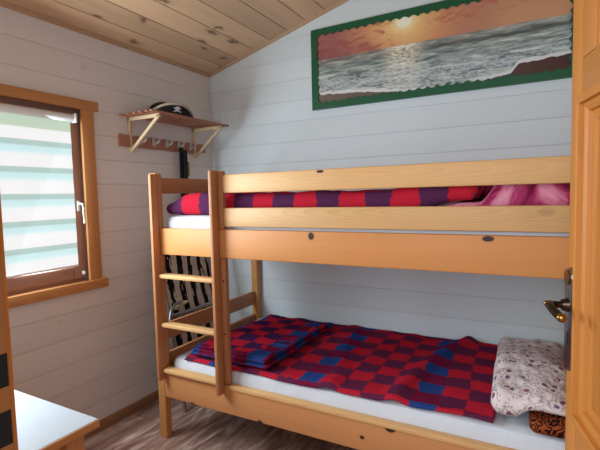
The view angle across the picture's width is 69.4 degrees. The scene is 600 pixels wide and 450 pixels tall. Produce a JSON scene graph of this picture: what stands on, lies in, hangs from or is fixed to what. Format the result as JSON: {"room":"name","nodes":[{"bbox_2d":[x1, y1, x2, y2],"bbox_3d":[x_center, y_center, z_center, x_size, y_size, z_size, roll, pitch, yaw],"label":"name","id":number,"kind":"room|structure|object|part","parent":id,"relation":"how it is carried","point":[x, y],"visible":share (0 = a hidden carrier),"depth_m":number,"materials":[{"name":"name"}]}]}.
{"room":"bunk bedroom","nodes":[
{"label":"bunk bedroom","id":0,"kind":"room"},
{"bbox_2d":[0,6,212,419],"bbox_3d":[-1.370,0.058,2.399,0.160,2.360,2.570,1,4,29],"label":"wall","id":1,"kind":"structure","parent":0,"point":[92,353],"depth_m":2.62,"materials":[{"name":"white wood"}]},
{"bbox_2d":[0,83,108,307],"bbox_3d":[-1.472,-0.137,2.124,0.140,1.081,1.068,1,4,29],"label":"window","id":2,"kind":"structure","parent":1,"relation":"in","point":[36,287],"depth_m":2.45,"materials":[{"name":"brown wood"}]},
{"bbox_2d":[0,103,85,277],"bbox_3d":[-1.431,-0.139,2.109,0.052,0.907,0.812,1,4,29],"label":"roller blind","id":3,"kind":"object","parent":2,"relation":"attached to","point":[37,184],"visible":0.97,"depth_m":2.25,"materials":[{"name":"white fabric"}]},
{"bbox_3d":[-1.486,-0.136,2.133,0.068,0.940,0.860,1,4,29],"label":"sash","id":4,"kind":"part","parent":2,"relation":"part of","materials":[{"name":"brown wood"}]},
{"bbox_3d":[-1.452,0.365,2.154,0.060,0.026,0.842,1,4,29],"label":"sill","id":5,"kind":"part","parent":2,"relation":"part of","materials":[{"name":"brown wood"}]},
{"bbox_3d":[-1.440,-0.648,2.064,0.022,0.054,1.068,1,4,29],"label":"casing","id":6,"kind":"part","parent":2,"relation":"part of","materials":[{"name":"brown wood"}]},
{"bbox_3d":[-1.412,0.377,2.133,0.030,0.053,1.068,1,4,29],"label":"sill","id":7,"kind":"part","parent":2,"relation":"part of","materials":[{"name":"brown wood"}]},
{"bbox_3d":[-1.241,-0.073,2.458,0.051,0.128,0.018,1,4,29],"label":"handle","id":8,"kind":"part","parent":2,"relation":"part of","materials":[{"name":"white plastic"}]},
{"bbox_3d":[-1.208,-0.168,2.505,0.018,0.974,0.078,1,4,29],"label":"casing","id":9,"kind":"part","parent":2,"relation":"part of","materials":[{"name":"brown wood"}]},
{"bbox_2d":[0,0,210,77],"bbox_3d":[-1.283,-1.085,2.344,0.018,0.025,2.420,1,4,29],"label":"trim","id":10,"kind":"structure","parent":1,"relation":"attached to","point":[3,3],"depth_m":2.50,"materials":[{"name":"brown wood"}]},
{"bbox_2d":[84,389,158,439],"bbox_3d":[-1.230,1.201,2.501,0.016,0.060,2.420,1,4,29],"label":"baseboard","id":11,"kind":"structure","parent":1,"relation":"attached to","point":[106,422],"depth_m":2.72,"materials":[{"name":"brown wood"}]},
{"bbox_2d":[118,133,205,153],"bbox_3d":[-0.900,-0.554,2.998,0.073,0.078,0.785,1,4,29],"label":"peg rail","id":12,"kind":"object","parent":1,"relation":"attached to","point":[123,140],"visible":0.93,"depth_m":2.94,"materials":[{"name":"brown wood"}]},
{"bbox_2d":[179,147,189,214],"bbox_3d":[-0.825,-0.270,3.120,0.032,0.570,0.076,1,4,29],"label":"strap","id":13,"kind":"object","parent":12,"relation":"hanging from","point":[184,166],"visible":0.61,"depth_m":3.09,"materials":[{"name":"black fabric"}]},
{"bbox_2d":[119,109,228,158],"bbox_3d":[-0.818,-0.591,2.924,0.288,0.235,0.740,1,4,29],"label":"wall shelf","id":14,"kind":"object","parent":1,"relation":"attached to","point":[153,115],"visible":1,"depth_m":2.83,"materials":[{"name":"brown wood"}]},
{"bbox_2d":[148,102,193,117],"bbox_3d":[-0.843,-0.756,2.845,0.278,0.104,0.262,1,4,29],"label":"hat","id":15,"kind":"object","parent":14,"relation":"on","point":[171,107],"visible":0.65,"depth_m":2.74,"materials":[{"name":"black fabric"}]},
{"bbox_3d":[-0.900,-0.756,2.848,0.175,0.102,0.186,1,4,29],"label":"crown","id":16,"kind":"part","parent":15,"relation":"part of","materials":[{"name":"black fabric"}]},
{"bbox_2d":[4,0,340,72],"bbox_3d":[-0.062,-1.503,1.641,3.262,0.922,2.720,1,4,29],"label":"ceiling","id":17,"kind":"structure","parent":0,"point":[203,35],"depth_m":2.68,"materials":[{"name":"brown wood"}]},
{"bbox_2d":[84,398,357,449],"bbox_3d":[-0.389,1.352,0.892,3.360,0.060,4.750,1,4,29],"label":"floor","id":18,"kind":"structure","parent":0,"point":[198,427],"depth_m":2.51,"materials":[{"name":"laminate"}]},
{"bbox_2d":[14,390,99,449],"bbox_3d":[-1.187,0.942,1.360,1.128,0.730,0.472,1,4,29],"label":"side table","id":19,"kind":"object","parent":18,"relation":"on","point":[42,424],"visible":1,"depth_m":1.25,"materials":[{"name":"white laminate"}]},
{"bbox_3d":[-0.657,0.947,1.274,0.055,0.707,0.055,1,4,29],"label":"leg","id":20,"kind":"part","parent":19,"relation":"part of","materials":[{"name":"orange wood"}]},
{"bbox_2d":[165,254,213,410],"bbox_3d":[-0.728,0.638,2.968,0.202,1.075,0.539,1,4,29],"label":"deck chair","id":21,"kind":"object","parent":18,"relation":"on","point":[182,295],"visible":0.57,"depth_m":2.95,"materials":[{"name":"black-and-white zebra-striped fabric"},{"name":"metal"}]},
{"bbox_2d":[148,155,570,449],"bbox_3d":[0.315,0.448,2.360,2.080,1.510,1.043,1,4,29],"label":"bunk bed","id":22,"kind":"object","parent":18,"relation":"on","point":[508,255],"visible":0.68,"depth_m":1.90,"materials":[{"name":"brown wood"}]},
{"bbox_3d":[-0.778,0.294,2.397,0.020,1.143,0.080,1,4,29],"label":"ladder rail","id":23,"kind":"part","parent":22,"relation":"part of","materials":[{"name":"brown wood"}]},
{"bbox_3d":[-0.789,0.467,2.454,0.052,1.510,0.045,1,4,29],"label":"post","id":24,"kind":"part","parent":22,"relation":"part of","materials":[{"name":"brown wood"}]},
{"bbox_3d":[-0.422,0.300,2.184,0.020,1.143,0.050,1,4,29],"label":"ladder rail","id":25,"kind":"part","parent":22,"relation":"part of","materials":[{"name":"brown wood"}]},
{"bbox_3d":[-0.390,0.275,2.211,0.046,1.093,0.030,1,4,29],"label":"ladder post","id":26,"kind":"part","parent":22,"relation":"part of","materials":[{"name":"brown wood"}]},
{"bbox_3d":[-0.335,0.400,3.283,0.052,1.510,0.045,1,4,29],"label":"post","id":27,"kind":"part","parent":22,"relation":"part of","materials":[{"name":"brown wood"}]},
{"bbox_3d":[0.106,0.908,1.990,1.976,0.153,0.030,1,4,29],"label":"rail","id":28,"kind":"part","parent":22,"relation":"part of","materials":[{"name":"brown wood"}]},
{"bbox_3d":[0.095,0.101,1.930,1.957,0.145,0.028,1,4,29],"label":"panel","id":29,"kind":"part","parent":22,"relation":"part of","materials":[{"name":"brown wood"}]},
{"bbox_2d":[168,214,568,236],"bbox_3d":[0.323,0.004,2.346,1.947,0.159,0.918,1,4,29],"label":"mattress","id":30,"kind":"object","parent":22,"relation":"on","point":[194,221],"visible":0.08,"depth_m":1.96,"materials":[{"name":"white fabric"}]},
{"bbox_2d":[167,185,493,213],"bbox_3d":[0.168,-0.144,2.412,1.629,0.128,0.884,1,4,29],"label":"blanket","id":31,"kind":"object","parent":30,"relation":"on","point":[196,203],"visible":0.81,"depth_m":1.93,"materials":[{"name":"red fabric"}]},
{"bbox_2d":[446,183,569,205],"bbox_3d":[0.953,-0.144,1.960,0.472,0.153,0.842,1,4,29],"label":"pillow","id":32,"kind":"object","parent":30,"relation":"on","point":[559,193],"visible":0.36,"depth_m":1.56,"materials":[{"name":"fabric"}]},
{"bbox_2d":[174,318,564,449],"bbox_3d":[0.342,0.804,2.401,1.947,0.154,0.918,1,4,29],"label":"mattress","id":33,"kind":"object","parent":22,"relation":"on","point":[514,432],"visible":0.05,"depth_m":1.81,"materials":[{"name":"white fabric"}]},
{"bbox_2d":[184,324,497,422],"bbox_3d":[0.266,0.705,2.431,1.577,0.053,0.919,1,4,29],"label":"blanket","id":34,"kind":"object","parent":33,"relation":"on","point":[452,376],"visible":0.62,"depth_m":2.19,"materials":[{"name":"red fabric"}]},
{"bbox_2d":[191,314,333,368],"bbox_3d":[-0.189,0.667,2.656,0.510,0.064,0.835,1,4,29],"label":"folded blanket","id":35,"kind":"object","parent":34,"relation":"on","point":[262,343],"visible":0.91,"depth_m":2.50,"materials":[{"name":"red fabric"}]},
{"bbox_2d":[491,337,566,416],"bbox_3d":[1.057,0.638,2.004,0.312,0.144,0.895,1,4,29],"label":"floral pillow","id":36,"kind":"object","parent":33,"relation":"on","point":[528,375],"visible":0.91,"depth_m":1.75,"materials":[{"name":"fabric"}]},
{"bbox_2d":[529,411,565,438],"bbox_3d":[0.994,0.722,1.717,0.148,0.062,0.390,1,4,29],"label":"patterned cushion","id":37,"kind":"object","parent":33,"relation":"on","point":[543,423],"visible":0.26,"depth_m":1.57,"materials":[{"name":"orange fabric"}]},
{"bbox_3d":[0.286,-0.029,1.813,1.514,0.094,0.026,1,4,29],"label":"guard rail","id":38,"kind":"part","parent":22,"relation":"part of","materials":[{"name":"brown wood"}]},
{"bbox_3d":[0.282,-0.196,1.802,1.514,0.092,0.026,1,4,29],"label":"guard rail","id":39,"kind":"part","parent":22,"relation":"part of","materials":[{"name":"brown wood"}]},
{"bbox_2d":[210,0,571,350],"bbox_3d":[0.484,-0.390,2.901,2.920,3.100,0.150,1,4,29],"label":"wall","id":40,"kind":"structure","parent":0,"point":[264,98],"depth_m":2.81,"materials":[{"name":"white wood"}]},
{"bbox_2d":[210,0,348,75],"bbox_3d":[0.453,-1.510,2.732,2.640,0.728,0.016,1,4,29],"label":"trim","id":41,"kind":"structure","parent":40,"relation":"attached to","point":[341,2],"depth_m":3.06,"materials":[{"name":"brown wood"}]},
{"bbox_2d":[311,0,573,110],"bbox_3d":[0.765,-1.044,2.595,1.554,0.531,0.021,1,4,29],"label":"framed picture","id":42,"kind":"object","parent":40,"relation":"attached to","point":[446,46],"visible":0.92,"depth_m":2.55,"materials":[{"name":"green paint"}]},
{"bbox_3d":[-0.722,-0.207,0.639,2.660,3.100,0.150,1,4,29],"label":"wall","id":43,"kind":"structure","parent":0,"visible":0},
{"bbox_2d":[0,195,17,449],"bbox_3d":[-0.041,0.285,0.312,1.049,2.130,0.162,1,4,29],"label":"trim","id":44,"kind":"structure","parent":43,"relation":"attached to","point":[8,425],"depth_m":0.57,"materials":[{"name":"brown wood"}]},
{"bbox_3d":[-0.389,0.229,0.557,0.002,0.195,0.033,1,4,29],"label":"strike plate","id":45,"kind":"part","parent":44,"relation":"part of","materials":[{"name":"brown wood"}]},
{"bbox_2d":[543,0,599,449],"bbox_3d":[0.484,0.315,0.584,0.098,1.990,0.864,0,4,16],"label":"door","id":46,"kind":"structure","parent":43,"relation":"in","point":[580,304],"depth_m":0.88,"materials":[{"name":"brown wood"}]},
{"bbox_3d":[0.557,0.179,0.936,0.048,0.034,0.090,1,4,29],"label":"lever","id":47,"kind":"part","parent":46,"relation":"part of","materials":[{"name":"brown metal"}]},
{"bbox_3d":[0.594,0.208,0.953,0.009,0.230,0.046,0,4,16],"label":"handle plate","id":48,"kind":"part","parent":46,"relation":"part of","materials":[{"name":"metal"}]},
{"bbox_3d":[0.517,0.513,0.588,0.040,0.132,0.732,0,4,16],"label":"rail","id":49,"kind":"part","parent":46,"relation":"part of","materials":[{"name":"brown wood"}]},
{"bbox_3d":[0.491,0.104,0.564,0.030,0.688,0.732,0,4,16],"label":"moulding","id":50,"kind":"part","parent":46,"relation":"part of","materials":[{"name":"brown wood"}]},
{"bbox_3d":[0.498,-0.277,0.534,0.040,0.076,0.732,0,4,16],"label":"rail","id":51,"kind":"part","parent":46,"relation":"part of","materials":[{"name":"brown wood"}]},
{"bbox_3d":[0.505,0.104,0.560,0.024,0.578,0.622,0,4,16],"label":"panel","id":52,"kind":"part","parent":46,"relation":"part of","materials":[{"name":"brown wood"}]}
]}

